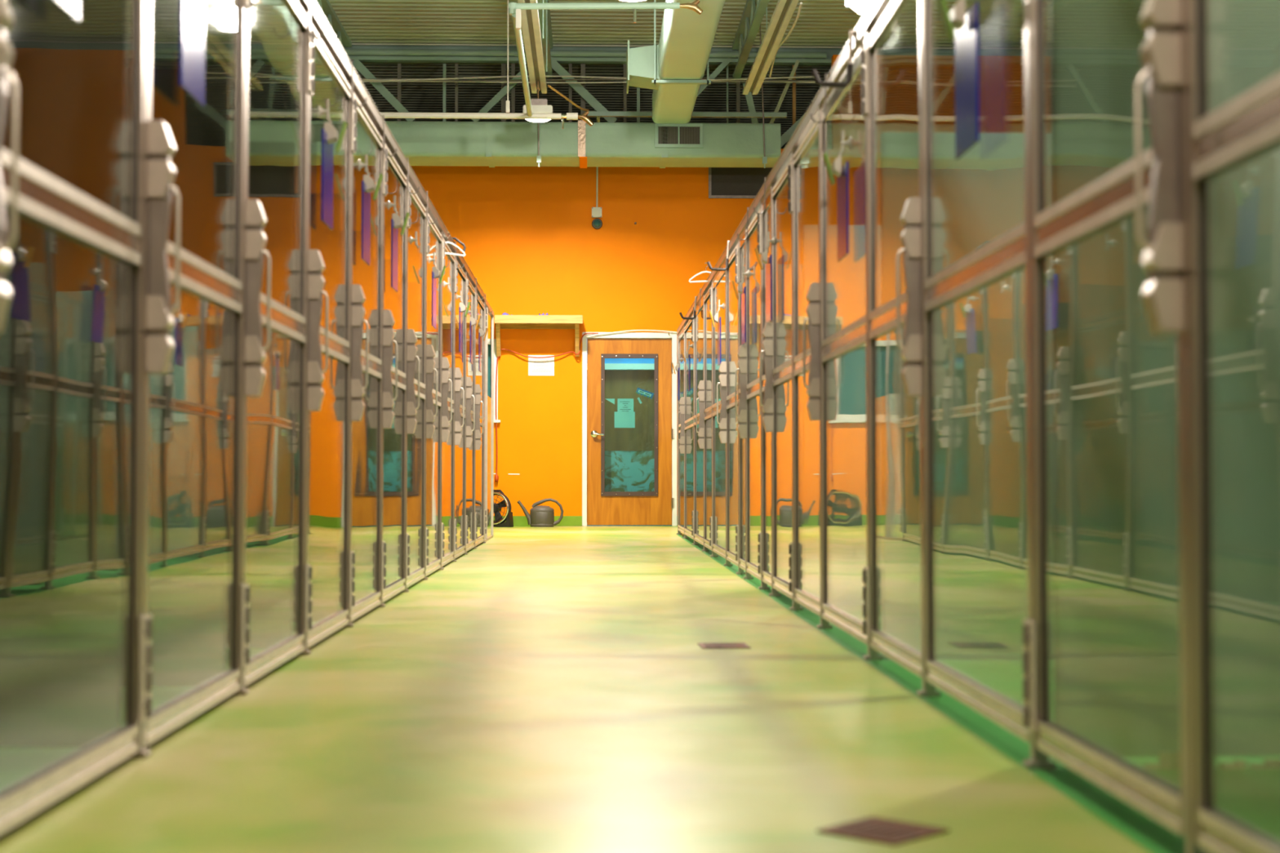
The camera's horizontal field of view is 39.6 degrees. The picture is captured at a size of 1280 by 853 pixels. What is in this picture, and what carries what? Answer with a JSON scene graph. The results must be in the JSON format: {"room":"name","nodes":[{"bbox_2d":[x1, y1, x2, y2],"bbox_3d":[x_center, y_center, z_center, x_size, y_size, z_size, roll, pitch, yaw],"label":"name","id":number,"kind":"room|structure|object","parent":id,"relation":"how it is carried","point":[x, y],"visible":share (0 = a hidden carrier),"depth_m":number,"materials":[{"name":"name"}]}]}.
{"room":"dog kennel","nodes":[
{"label":"dog kennel","id":0,"kind":"room"},
{"bbox_2d":[126,0,1049,149],"bbox_3d":[-0.421,-4.395,15.116,12.000,0.050,37.983,0,-2,-2],"label":"ceiling","id":1,"kind":"structure","parent":0,"point":[820,23],"depth_m":19.51,"materials":[{"name":"paint"}]},
{"bbox_2d":[316,0,351,48],"bbox_3d":[-3.066,-4.216,13.844,0.090,0.380,11.600,0,-2,-2],"label":"joist","id":2,"kind":"object","parent":1,"relation":"attached to","point":[335,24],"visible":0.27,"depth_m":18.54,"materials":[{"name":"paint"}]},
{"bbox_2d":[229,0,702,128],"bbox_3d":[-2.084,-3.603,14.734,4.996,1.554,3.808,0,-2,-2],"label":"pipe","id":3,"kind":"object","parent":1,"relation":"hanging from","point":[513,9],"visible":0.93,"depth_m":16.16,"materials":[{"name":"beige metal"}]},
{"bbox_2d":[229,24,780,168],"bbox_3d":[-1.647,-3.434,18.147,6.120,1.680,0.683,0,-2,-2],"label":"duct","id":4,"kind":"object","parent":1,"relation":"hanging from","point":[459,144],"visible":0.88,"depth_m":17.89,"materials":[{"name":"metal"}]},
{"bbox_2d":[517,0,547,93],"bbox_3d":[-0.901,-3.859,14.770,0.171,1.040,5.350,0,-2,-2],"label":"channel","id":5,"kind":"object","parent":1,"relation":"hanging from","point":[530,21],"visible":0.99,"depth_m":15.63,"materials":[{"name":"white paint"}]},
{"bbox_2d":[547,84,589,111],"bbox_3d":[-0.699,-3.267,17.730,0.048,0.133,0.804,-1,-2,27],"label":"rope","id":6,"kind":"object","parent":5,"relation":"hanging from","point":[548,86],"visible":0.97,"depth_m":17.66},
{"bbox_2d":[537,0,552,78],"bbox_3d":[-0.847,-4.214,13.906,0.090,0.380,11.600,0,-2,-2],"label":"joist","id":7,"kind":"object","parent":1,"relation":"attached to","point":[549,37],"visible":0.65,"depth_m":18.41,"materials":[{"name":"paint"}]},
{"bbox_2d":[523,81,552,122],"bbox_3d":[-0.975,-3.622,17.038,0.280,1.387,0.280,0,-2,-2],"label":"lamp","id":8,"kind":"object","parent":7,"relation":"hanging from","point":[538,105],"visible":0.66,"depth_m":16.93,"materials":[{"name":"white paint"}]},
{"bbox_2d":[126,41,1049,147],"bbox_3d":[-0.539,-3.551,19.300,11.800,1.460,1.240,0,-2,-2],"label":"roof truss","id":9,"kind":"object","parent":1,"relation":"attached to","point":[260,52],"visible":0.42,"depth_m":19.74,"materials":[{"name":"metal"}]},
{"bbox_2d":[255,75,813,80],"bbox_3d":[-1.124,-3.803,19.391,6.094,0.085,0.016,0,-2,-2],"label":"cable","id":10,"kind":"object","parent":9,"relation":"hanging from","point":[466,77],"visible":0.69,"depth_m":19.37,"materials":[{"name":"white paint"}]},
{"bbox_2d":[255,78,815,81],"bbox_3d":[-1.125,-3.783,19.411,6.100,0.051,0.016,0,-2,-2],"label":"cable","id":11,"kind":"object","parent":9,"relation":"hanging from","point":[271,79],"visible":0.64,"depth_m":19.40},
{"bbox_2d":[255,80,815,83],"bbox_3d":[-1.127,-3.764,19.430,6.105,0.067,0.016,0,-2,-2],"label":"cable","id":12,"kind":"object","parent":9,"relation":"attached to","point":[326,82],"visible":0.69,"depth_m":19.41,"materials":[{"name":"white paint"}]},
{"bbox_2d":[626,0,724,124],"bbox_3d":[0.318,-3.746,14.001,0.745,1.230,7.750,0,-2,-2],"label":"duct","id":13,"kind":"object","parent":1,"relation":"hanging from","point":[674,68],"visible":1,"depth_m":15.70,"materials":[{"name":"metal"}]},
{"bbox_2d":[732,0,769,78],"bbox_3d":[1.232,-4.212,13.965,0.090,0.380,11.600,0,-2,-2],"label":"joist","id":14,"kind":"object","parent":1,"relation":"attached to","point":[750,8],"visible":0.98,"depth_m":18.26,"materials":[{"name":"paint"}]},
{"bbox_2d":[742,0,799,94],"bbox_3d":[1.168,-3.858,14.829,0.171,1.040,5.350,0,-2,-2],"label":"channel","id":15,"kind":"object","parent":1,"relation":"hanging from","point":[784,11],"visible":1,"depth_m":15.49,"materials":[{"name":"white paint"}]},
{"bbox_2d":[768,1,802,77],"bbox_3d":[1.245,-3.305,15.340,0.038,0.285,3.603,0,-2,0],"label":"cable","id":16,"kind":"object","parent":15,"relation":"hanging from","point":[801,2],"visible":0.97,"depth_m":14.98,"materials":[{"name":"white plastic"}]},
{"bbox_2d":[844,0,871,15],"bbox_3d":[1.287,-3.398,9.840,0.280,2.240,0.280,0,-2,-2],"label":"lamp","id":17,"kind":"object","parent":1,"relation":"hanging from","point":[860,6],"visible":0.33,"depth_m":9.76,"materials":[{"name":"white paint"}]},
{"bbox_2d":[604,369,654,450],"bbox_3d":[-0.067,-0.219,20.215,3.100,2.650,1.510,0,-2,-2],"label":"wall","id":18,"kind":"structure","parent":0,"point":[619,384],"depth_m":20.92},
{"bbox_2d":[604,363,653,369],"bbox_3d":[-0.085,-0.701,20.874,2.800,0.070,0.120,0,-2,-2],"label":"trim","id":19,"kind":"structure","parent":18,"relation":"attached to","point":[607,366],"depth_m":20.81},
{"bbox_2d":[604,358,653,363],"bbox_3d":[-0.085,-1.105,20.895,2.800,0.740,0.100,0,-2,-2],"label":"trim","id":20,"kind":"structure","parent":18,"relation":"attached to","point":[606,360],"depth_m":20.83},
{"bbox_2d":[0,525,1279,852],"bbox_3d":[-0.216,0.802,7.677,12.000,0.100,23.400,0,-2,-2],"label":"floor","id":21,"kind":"structure","parent":0,"point":[543,690],"depth_m":3.54,"materials":[{"name":"concrete"}]},
{"bbox_2d":[0,0,485,758],"bbox_3d":[-2.041,-0.231,8.396,1.926,2.006,12.012,0,-2,-2],"label":"frame","id":22,"kind":"object","parent":21,"relation":"on","point":[64,335],"visible":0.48,"depth_m":4.37,"materials":[{"name":"metal"}]},
{"bbox_2d":[0,0,152,835],"bbox_3d":[-0.922,-0.352,2.957,0.084,1.910,1.010,0,-2,-2],"label":"gate","id":23,"kind":"object","parent":22,"relation":"attached to","point":[28,192],"visible":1,"depth_m":3.19,"materials":[{"name":"metal"}]},
{"bbox_2d":[53,0,79,21],"bbox_3d":[-0.899,-0.869,2.809,0.087,0.405,0.216,0,-2,-2],"label":"folder","id":24,"kind":"object","parent":23,"relation":"attached to","point":[72,7],"visible":1,"depth_m":2.87,"materials":[{"name":"white plastic"}]},
{"bbox_2d":[144,0,253,746],"bbox_3d":[-0.950,-0.324,3.937,0.084,1.910,1.010,0,-2,-2],"label":"gate","id":25,"kind":"object","parent":22,"relation":"attached to","point":[169,264],"visible":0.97,"depth_m":3.95,"materials":[{"name":"metal"}]},
{"bbox_2d":[179,0,205,106],"bbox_3d":[-0.925,-0.897,3.750,0.087,0.405,0.216,0,-2,-2],"label":"folder","id":26,"kind":"object","parent":25,"relation":"attached to","point":[192,12],"visible":1,"depth_m":3.74,"materials":[{"name":"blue plastic"}]},
{"bbox_2d":[244,0,315,686],"bbox_3d":[-0.977,-0.296,4.916,0.084,1.910,1.010,0,-2,-2],"label":"gate","id":27,"kind":"object","parent":22,"relation":"attached to","point":[262,311],"visible":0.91,"depth_m":5.25,"materials":[{"name":"metal"}]},
{"bbox_2d":[306,0,325,39],"bbox_3d":[-0.989,-1.238,5.291,0.108,0.170,0.005,0,-2,-2],"label":"wire hook","id":28,"kind":"object","parent":22,"relation":"attached to","point":[308,16],"visible":0.94,"depth_m":5.29,"materials":[{"name":"metal"}]},
{"bbox_2d":[306,22,356,648],"bbox_3d":[-1.005,-0.269,5.895,0.084,1.910,1.010,0,-2,-2],"label":"gate","id":29,"kind":"object","parent":22,"relation":"attached to","point":[322,340],"visible":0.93,"depth_m":6.21,"materials":[{"name":"metal"}]},
{"bbox_2d":[318,98,347,230],"bbox_3d":[-0.979,-0.843,5.669,0.087,0.405,0.216,0,-2,-2],"label":"folder","id":30,"kind":"object","parent":29,"relation":"attached to","point":[330,135],"visible":1,"depth_m":5.65,"materials":[{"name":"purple plastic"}]},
{"bbox_2d":[318,98,333,123],"bbox_3d":[-1.001,-1.003,5.673,0.044,0.084,0.044,0,-2,-2],"label":"hook","id":31,"kind":"object","parent":30,"relation":"on","point":[322,111],"depth_m":5.67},
{"bbox_2d":[350,59,367,106],"bbox_3d":[-1.016,-1.211,6.271,0.108,0.170,0.005,0,-2,-2],"label":"wire hook","id":32,"kind":"object","parent":22,"relation":"attached to","point":[356,105],"visible":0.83,"depth_m":6.27,"materials":[{"name":"metal"}]},
{"bbox_2d":[351,92,387,622],"bbox_3d":[-1.032,-0.241,6.869,0.084,1.910,1.000,0,-2,-2],"label":"gate","id":33,"kind":"object","parent":22,"relation":"attached to","point":[362,362],"visible":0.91,"depth_m":7.24,"materials":[{"name":"metal"}]},
{"bbox_2d":[358,154,382,266],"bbox_3d":[-1.006,-0.815,6.648,0.087,0.405,0.216,0,-2,-2],"label":"folder","id":34,"kind":"object","parent":33,"relation":"attached to","point":[368,185],"visible":1,"depth_m":6.63,"materials":[{"name":"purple plastic"}]},
{"bbox_2d":[358,154,370,175],"bbox_3d":[-1.028,-0.976,6.652,0.044,0.084,0.044,0,-2,-2],"label":"hook","id":35,"kind":"object","parent":34,"relation":"on","point":[361,165],"depth_m":6.65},
{"bbox_2d":[381,115,396,156],"bbox_3d":[-1.044,-1.183,7.240,0.108,0.170,0.005,0,-2,-2],"label":"wire hook","id":36,"kind":"object","parent":22,"relation":"attached to","point":[381,115],"visible":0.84,"depth_m":7.24,"materials":[{"name":"metal"}]},
{"bbox_2d":[382,142,411,602],"bbox_3d":[-1.059,-0.214,7.833,0.084,1.910,0.990,0,-2,-2],"label":"gate","id":37,"kind":"object","parent":22,"relation":"attached to","point":[395,537],"visible":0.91,"depth_m":7.84,"materials":[{"name":"metal"}]},
{"bbox_2d":[387,195,409,292],"bbox_3d":[-1.034,-0.788,7.617,0.087,0.405,0.216,0,-2,-2],"label":"folder","id":38,"kind":"object","parent":37,"relation":"attached to","point":[396,220],"visible":1,"depth_m":7.59,"materials":[{"name":"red plastic"}]},
{"bbox_2d":[387,195,398,213],"bbox_3d":[-1.056,-0.948,7.621,0.044,0.084,0.044,0,-2,-2],"label":"hook","id":39,"kind":"object","parent":38,"relation":"on","point":[389,204],"depth_m":7.62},
{"bbox_2d":[405,157,419,194],"bbox_3d":[-1.071,-1.156,8.199,0.108,0.170,0.005,0,-2,-2],"label":"wire hook","id":40,"kind":"object","parent":22,"relation":"attached to","point":[406,157],"visible":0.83,"depth_m":8.20,"materials":[{"name":"metal"}]},
{"bbox_2d":[406,182,430,587],"bbox_3d":[-1.086,-0.187,8.798,0.084,1.910,1.000,0,-2,-2],"label":"gate","id":41,"kind":"object","parent":22,"relation":"attached to","point":[416,530],"visible":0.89,"depth_m":8.87,"materials":[{"name":"metal"}]},
{"bbox_2d":[410,231,419,248],"bbox_3d":[-1.082,-0.897,8.560,0.044,0.084,0.044,0,-2,-2],"label":"hook","id":42,"kind":"object","parent":41,"relation":"attached to","point":[412,239],"visible":1,"depth_m":8.56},
{"bbox_2d":[425,213,444,576],"bbox_3d":[-1.114,-0.159,9.777,0.084,1.910,1.020,0,-2,-2],"label":"gate","id":43,"kind":"object","parent":22,"relation":"attached to","point":[433,337],"visible":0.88,"depth_m":9.85,"materials":[{"name":"metal"}]},
{"bbox_2d":[428,252,445,328],"bbox_3d":[-1.088,-0.733,9.546,0.087,0.405,0.216,0,-2,-2],"label":"folder","id":44,"kind":"object","parent":43,"relation":"attached to","point":[436,273],"visible":1,"depth_m":9.53,"materials":[{"name":"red plastic"}]},
{"bbox_2d":[428,252,437,266],"bbox_3d":[-1.110,-0.894,9.550,0.044,0.084,0.044,0,-2,-2],"label":"hook","id":45,"kind":"object","parent":44,"relation":"on","point":[430,260],"depth_m":9.55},
{"bbox_2d":[441,236,457,566],"bbox_3d":[-1.141,-0.131,10.761,0.084,1.910,1.010,0,-2,-2],"label":"gate","id":46,"kind":"object","parent":22,"relation":"attached to","point":[450,531],"visible":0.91,"depth_m":10.86,"materials":[{"name":"metal"}]},
{"bbox_2d":[444,231,465,256],"bbox_3d":[-1.145,-1.091,10.607,0.241,0.141,0.009,1,-2,-36],"label":"hanger","id":47,"kind":"object","parent":22,"relation":"hanging from","point":[449,242],"visible":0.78,"depth_m":10.63,"materials":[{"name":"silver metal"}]},
{"bbox_2d":[452,237,466,257],"bbox_3d":[-1.127,-1.109,11.008,0.099,0.124,0.014,0,-2,-2],"label":"hook","id":48,"kind":"object","parent":22,"relation":"attached to","point":[455,238],"visible":0.78,"depth_m":11.00,"materials":[{"name":"grey metal"}]},
{"bbox_2d":[454,259,468,559],"bbox_3d":[-1.170,-0.103,11.765,0.084,1.910,1.060,0,-2,-2],"label":"gate","id":49,"kind":"object","parent":22,"relation":"attached to","point":[462,526],"visible":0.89,"depth_m":11.83,"materials":[{"name":"metal"}]},
{"bbox_2d":[456,290,470,354],"bbox_3d":[-1.143,-0.677,11.514,0.087,0.405,0.216,0,-2,-2],"label":"folder","id":50,"kind":"object","parent":49,"relation":"attached to","point":[462,308],"visible":1,"depth_m":11.49,"materials":[{"name":"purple plastic"}]},
{"bbox_2d":[456,290,463,302],"bbox_3d":[-1.165,-0.838,11.518,0.044,0.084,0.044,0,-2,-2],"label":"hook","id":51,"kind":"object","parent":50,"relation":"on","point":[457,296],"depth_m":11.51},
{"bbox_2d":[466,276,477,551],"bbox_3d":[-1.198,-0.074,12.775,0.084,1.910,1.020,0,-2,-2],"label":"gate","id":52,"kind":"object","parent":22,"relation":"attached to","point":[470,368],"visible":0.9,"depth_m":12.79,"materials":[{"name":"metal"}]},
{"bbox_2d":[467,306,479,364],"bbox_3d":[-1.172,-0.648,12.543,0.087,0.405,0.216,0,-2,-2],"label":"folder","id":53,"kind":"object","parent":52,"relation":"attached to","point":[473,322],"visible":0.98,"depth_m":12.52,"materials":[{"name":"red plastic"}]},
{"bbox_2d":[467,306,473,316],"bbox_3d":[-1.194,-0.809,12.547,0.044,0.084,0.044,0,-2,-2],"label":"hook","id":54,"kind":"object","parent":53,"relation":"on","point":[468,311],"depth_m":12.54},
{"bbox_2d":[475,293,486,546],"bbox_3d":[-1.228,-0.044,13.844,0.084,1.910,1.180,0,-2,-2],"label":"gate","id":55,"kind":"object","parent":22,"relation":"attached to","point":[479,432],"visible":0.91,"depth_m":13.92,"materials":[{"name":"metal"}]},
{"bbox_2d":[476,318,488,372],"bbox_3d":[-1.200,-0.621,13.533,0.087,0.405,0.216,0,-2,-2],"label":"folder","id":56,"kind":"object","parent":55,"relation":"attached to","point":[481,331],"visible":0.91,"depth_m":13.51,"materials":[{"name":"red plastic"}]},
{"bbox_2d":[484,298,493,542],"bbox_3d":[-1.291,-0.036,15.082,0.032,1.995,1.330,0,-2,-2],"label":"screen","id":57,"kind":"object","parent":21,"relation":"on","point":[489,402],"visible":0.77,"depth_m":15.26,"materials":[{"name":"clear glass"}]},
{"bbox_2d":[493,489,513,527],"bbox_3d":[-1.543,0.874,18.991,0.399,0.396,0.122,-1,-2,23],"label":"floor fan","id":58,"kind":"object","parent":21,"relation":"on","point":[499,522],"visible":0.51,"depth_m":18.92,"materials":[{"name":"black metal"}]},
{"bbox_2d":[517,497,563,527],"bbox_3d":[-1.064,0.919,18.979,0.497,0.305,0.192,0,-2,-2],"label":"watering can","id":59,"kind":"object","parent":21,"relation":"on","point":[540,516],"visible":1,"depth_m":18.92,"materials":[{"name":"grey plastic"}]},
{"bbox_2d":[697,642,750,648],"bbox_3d":[0.265,0.692,5.611,0.150,0.004,0.150,0,-2,-4],"label":"floor drain","id":60,"kind":"object","parent":21,"relation":"on","point":[727,645],"visible":1,"depth_m":5.59,"materials":[{"name":"metal"}]},
{"bbox_2d":[817,816,949,845],"bbox_3d":[0.366,0.609,2.679,0.142,0.004,0.142,-2,-2,43],"label":"floor drain","id":61,"kind":"object","parent":21,"relation":"on","point":[874,829],"visible":1,"depth_m":2.67,"materials":[{"name":"metal"}]},
{"bbox_2d":[676,0,1279,852],"bbox_3d":[1.514,-0.165,8.974,1.926,1.906,15.212,0,-2,-2],"label":"frame","id":62,"kind":"object","parent":21,"relation":"on","point":[1114,598],"visible":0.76,"depth_m":3.30,"materials":[{"name":"metal"}]},
{"bbox_2d":[671,355,681,400],"bbox_3d":[0.331,-0.440,16.042,0.087,0.405,0.216,0,-2,-2],"label":"folder","id":63,"kind":"object","parent":62,"relation":"attached to","point":[678,359],"visible":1,"depth_m":16.02,"materials":[{"name":"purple plastic"}]},
{"bbox_2d":[677,314,693,539],"bbox_3d":[0.388,0.017,14.686,0.084,1.785,1.460,0,-2,-2],"label":"gate","id":64,"kind":"object","parent":62,"relation":"attached to","point":[686,402],"visible":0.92,"depth_m":14.91,"materials":[{"name":"metal"}]},
{"bbox_2d":[681,341,692,391],"bbox_3d":[0.379,-0.487,14.344,0.087,0.405,0.216,0,-2,-2],"label":"folder","id":65,"kind":"object","parent":64,"relation":"attached to","point":[686,356],"visible":1,"depth_m":14.32,"materials":[{"name":"blue plastic"}]},
{"bbox_2d":[687,341,692,351],"bbox_3d":[0.400,-0.648,14.349,0.044,0.084,0.044,0,-2,-2],"label":"hook","id":66,"kind":"object","parent":65,"relation":"on","point":[689,345],"depth_m":14.34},
{"bbox_2d":[679,296,696,319],"bbox_3d":[0.389,-0.904,13.547,0.181,0.179,0.017,0,-2,-2],"label":"hook","id":67,"kind":"object","parent":62,"relation":"attached to","point":[695,312],"visible":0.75,"depth_m":13.54,"materials":[{"name":"metal"}]},
{"bbox_2d":[688,262,711,283],"bbox_3d":[0.455,-1.060,12.252,0.241,0.141,0.009,0,-2,-2],"label":"hanger","id":68,"kind":"object","parent":62,"relation":"hanging from","point":[703,272],"visible":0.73,"depth_m":12.25,"materials":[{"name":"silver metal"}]},
{"bbox_2d":[695,284,712,550],"bbox_3d":[0.454,-0.050,12.313,0.084,1.785,0.910,0,-2,-2],"label":"gate","id":69,"kind":"object","parent":62,"relation":"attached to","point":[704,387],"visible":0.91,"depth_m":12.52,"materials":[{"name":"metal"}]},
{"bbox_2d":[709,299,724,366],"bbox_3d":[0.472,-0.582,10.996,0.087,0.405,0.216,0,-2,-2],"label":"folder","id":70,"kind":"object","parent":62,"relation":"attached to","point":[717,319],"visible":1,"depth_m":10.98,"materials":[{"name":"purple plastic"}]},
{"bbox_2d":[716,299,724,312],"bbox_3d":[0.494,-0.743,11.002,0.044,0.084,0.044,0,-2,-2],"label":"hook","id":71,"kind":"object","parent":70,"relation":"on","point":[722,306],"depth_m":11.00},
{"bbox_2d":[706,240,729,271],"bbox_3d":[0.478,-0.994,10.350,0.181,0.179,0.017,0,-2,-2],"label":"hook","id":72,"kind":"object","parent":62,"relation":"attached to","point":[711,268],"visible":0.74,"depth_m":10.34,"materials":[{"name":"metal"}]},
{"bbox_2d":[716,243,738,566],"bbox_3d":[0.513,-0.109,10.210,0.084,1.785,0.940,0,-2,-2],"label":"gate","id":73,"kind":"object","parent":62,"relation":"attached to","point":[728,424],"visible":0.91,"depth_m":10.36,"materials":[{"name":"metal"}]},
{"bbox_2d":[737,207,748,240],"bbox_3d":[0.548,-1.032,9.052,0.108,0.170,0.005,0,-2,-2],"label":"wire hook","id":74,"kind":"object","parent":62,"relation":"attached to","point":[747,207],"visible":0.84,"depth_m":9.05,"materials":[{"name":"metal"}]},
{"bbox_2d":[734,208,761,580],"bbox_3d":[0.550,-0.147,8.881,0.084,1.785,0.880,0,-2,-2],"label":"gate","id":75,"kind":"object","parent":62,"relation":"attached to","point":[748,428],"visible":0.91,"depth_m":9.04,"materials":[{"name":"metal"}]},
{"bbox_2d":[731,266,749,344],"bbox_3d":[0.522,-0.631,9.248,0.087,0.405,0.216,0,-2,-2],"label":"folder","id":76,"kind":"object","parent":75,"relation":"attached to","point":[740,290],"visible":1,"depth_m":9.23,"materials":[{"name":"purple plastic"}]},
{"bbox_2d":[740,266,749,281],"bbox_3d":[0.543,-0.792,9.253,0.044,0.084,0.044,0,-2,-2],"label":"hook","id":77,"kind":"object","parent":76,"relation":"on","point":[744,273],"depth_m":9.25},
{"bbox_2d":[753,177,766,214],"bbox_3d":[0.574,-1.058,8.152,0.108,0.170,0.005,0,-2,-2],"label":"wire hook","id":78,"kind":"object","parent":62,"relation":"attached to","point":[765,177],"visible":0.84,"depth_m":8.15,"materials":[{"name":"metal"}]},
{"bbox_2d":[759,159,793,599],"bbox_3d":[0.588,-0.184,7.552,0.084,1.785,0.860,0,-2,-2],"label":"gate","id":79,"kind":"object","parent":62,"relation":"attached to","point":[777,334],"visible":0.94,"depth_m":7.70,"materials":[{"name":"metal"}]},
{"bbox_2d":[755,231,774,323],"bbox_3d":[0.558,-0.668,7.949,0.087,0.405,0.216,0,-2,-2],"label":"folder","id":80,"kind":"object","parent":79,"relation":"attached to","point":[768,261],"visible":0.96,"depth_m":7.93,"materials":[{"name":"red plastic"}]},
{"bbox_2d":[764,231,774,248],"bbox_3d":[0.580,-0.829,7.954,0.044,0.084,0.044,0,-2,-2],"label":"hook","id":81,"kind":"object","parent":80,"relation":"on","point":[772,241],"depth_m":7.95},
{"bbox_2d":[787,115,820,616],"bbox_3d":[0.610,-0.207,6.749,0.084,1.785,0.890,0,-2,-2],"label":"gate","id":82,"kind":"object","parent":62,"relation":"attached to","point":[806,362],"visible":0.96,"depth_m":7.07,"materials":[{"name":"metal"}]},
{"bbox_2d":[809,73,827,123],"bbox_3d":[0.632,-1.117,6.054,0.108,0.170,0.005,0,-2,-2],"label":"wire hook","id":83,"kind":"object","parent":62,"relation":"attached to","point":[824,117],"visible":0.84,"depth_m":6.05,"materials":[{"name":"metal"}]},
{"bbox_2d":[810,30,853,88],"bbox_3d":[0.615,-1.132,5.474,0.181,0.179,0.017,0,-2,-2],"label":"hook","id":84,"kind":"object","parent":62,"relation":"attached to","point":[849,66],"visible":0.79,"depth_m":5.47,"materials":[{"name":"metal"}]},
{"bbox_2d":[822,130,851,262],"bbox_3d":[0.624,-0.734,5.621,0.087,0.405,0.216,0,-2,-2],"label":"folder","id":85,"kind":"object","parent":62,"relation":"attached to","point":[842,173],"visible":1,"depth_m":5.60,"materials":[{"name":"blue plastic"}]},
{"bbox_2d":[837,130,851,155],"bbox_3d":[0.645,-0.895,5.626,0.044,0.084,0.044,0,-2,-2],"label":"hook","id":86,"kind":"object","parent":85,"relation":"on","point":[848,143],"depth_m":5.62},
{"bbox_2d":[860,0,922,677],"bbox_3d":[0.664,-0.261,4.821,0.084,1.785,0.890,0,-2,-2],"label":"gate","id":87,"kind":"object","parent":62,"relation":"attached to","point":[904,310],"visible":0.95,"depth_m":5.06,"materials":[{"name":"metal"}]},
{"bbox_2d":[936,0,979,159],"bbox_3d":[0.675,-0.786,3.772,0.087,0.405,0.216,0,-2,-2],"label":"leash","id":88,"kind":"object","parent":62,"relation":"attached to","point":[966,35],"visible":1,"depth_m":3.75,"materials":[{"name":"fabric"}]},
{"bbox_2d":[1022,0,1186,837],"bbox_3d":[0.719,-0.316,2.892,0.084,1.785,0.890,0,-2,-2],"label":"gate","id":89,"kind":"object","parent":62,"relation":"attached to","point":[1150,180],"visible":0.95,"depth_m":2.75,"materials":[{"name":"metal"}]},
{"bbox_2d":[294,54,1049,515],"bbox_3d":[-0.543,-1.497,19.412,12.000,5.160,0.140,0,-2,-2],"label":"wall","id":90,"kind":"structure","parent":0,"point":[531,242],"depth_m":19.35,"materials":[{"name":"paint"}]},
{"bbox_2d":[487,338,500,422],"bbox_3d":[-2.192,-0.495,19.293,1.360,0.910,0.150,0,-2,-2],"label":"window","id":91,"kind":"structure","parent":90,"relation":"in","point":[497,420],"depth_m":19.27,"materials":[{"name":"white paint"}]},
{"bbox_2d":[493,515,582,526],"bbox_3d":[-0.541,1.025,19.265,11.800,0.110,0.012,0,-2,-2],"label":"baseboard","id":92,"kind":"structure","parent":90,"relation":"attached to","point":[518,521],"depth_m":19.25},
{"bbox_2d":[494,315,582,356],"bbox_3d":[-1.086,-0.973,19.137,0.940,0.423,0.350,0,-2,-2],"label":"wall shelf","id":93,"kind":"object","parent":90,"relation":"attached to","point":[502,322],"visible":1,"depth_m":18.99,"materials":[{"name":"wood"}]},
{"bbox_2d":[494,332,598,481],"bbox_3d":[-1.012,-0.213,19.241,1.121,1.614,0.071,0,-2,-1],"label":"lead","id":94,"kind":"object","parent":93,"relation":"hanging from","point":[496,477],"visible":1,"depth_m":19.25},
{"bbox_2d":[528,355,554,375],"bbox_3d":[-1.072,-0.664,19.302,0.281,0.223,0.002,0,-2,-2],"label":"notice","id":95,"kind":"object","parent":90,"relation":"attached to","point":[536,366],"visible":1,"depth_m":19.30,"materials":[{"name":"paper"}]},
{"bbox_2d":[591,166,601,217],"bbox_3d":[-0.470,-2.677,19.354,0.110,0.805,0.048,0,-2,-2],"label":"junction box","id":96,"kind":"object","parent":90,"relation":"attached to","point":[596,211],"visible":0.95,"depth_m":19.35,"materials":[{"name":"white paint"}]},
{"bbox_2d":[591,217,602,229],"bbox_3d":[-0.466,-2.207,19.328,0.116,0.116,0.074,0,-2,-2],"label":"sensor","id":97,"kind":"object","parent":90,"relation":"attached to","point":[597,224],"visible":1,"depth_m":19.32,"materials":[{"name":"black plastic"}]},
{"bbox_2d":[582,332,677,526],"bbox_3d":[-0.112,0.029,19.337,1.030,2.105,0.188,0,-2,-2],"label":"door","id":98,"kind":"structure","parent":90,"relation":"in","point":[600,508],"depth_m":19.30,"materials":[{"name":"brown wood"}]},
{"bbox_2d":[614,411,635,427],"bbox_3d":[-0.167,-0.073,19.346,0.223,0.174,0.002,0,-2,-2],"label":"notice","id":99,"kind":"object","parent":98,"relation":"attached to","point":[621,420],"visible":1,"depth_m":19.34,"materials":[{"name":"paper"}]},
{"bbox_2d":[617,398,633,413],"bbox_3d":[-0.157,-0.226,19.348,0.176,0.154,0.002,0,-2,-2],"label":"notice","id":100,"kind":"object","parent":98,"relation":"attached to","point":[624,405],"visible":1,"depth_m":19.35,"materials":[{"name":"paper"}]},
{"bbox_2d":[586,329,676,337],"bbox_3d":[-0.066,-1.010,19.292,1.037,0.082,0.010,0,-2,-2],"label":"cable","id":101,"kind":"object","parent":98,"relation":"attached to","point":[630,330],"visible":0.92,"depth_m":19.29,"materials":[{"name":"plastic"}]},
{"bbox_2d":[635,387,653,399],"bbox_3d":[0.052,-0.362,19.359,0.201,0.127,0.004,0,-2,-2],"label":"sticker","id":102,"kind":"object","parent":98,"relation":"attached to","point":[639,391],"visible":1,"depth_m":19.36,"materials":[{"name":"paper"}]},
{"bbox_2d":[708,164,804,198],"bbox_3d":[1.273,-2.675,19.412,1.050,0.370,0.030,0,-2,-2],"label":"air vent","id":103,"kind":"object","parent":90,"relation":"in","point":[723,182],"visible":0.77,"depth_m":19.41,"materials":[{"name":"metal"}]},
{"bbox_3d":[-0.066,1.129,20.132,3.000,0.050,1.500,0,-2,-2],"label":"floor","id":104,"kind":"structure","parent":0,"visible":0},
{"bbox_2d":[604,450,654,492],"bbox_3d":[-0.109,0.678,19.553,0.840,0.820,0.020,0,-2,-2],"label":"leaning board","id":105,"kind":"object","parent":104,"relation":"on","point":[624,470],"visible":0.21,"depth_m":19.55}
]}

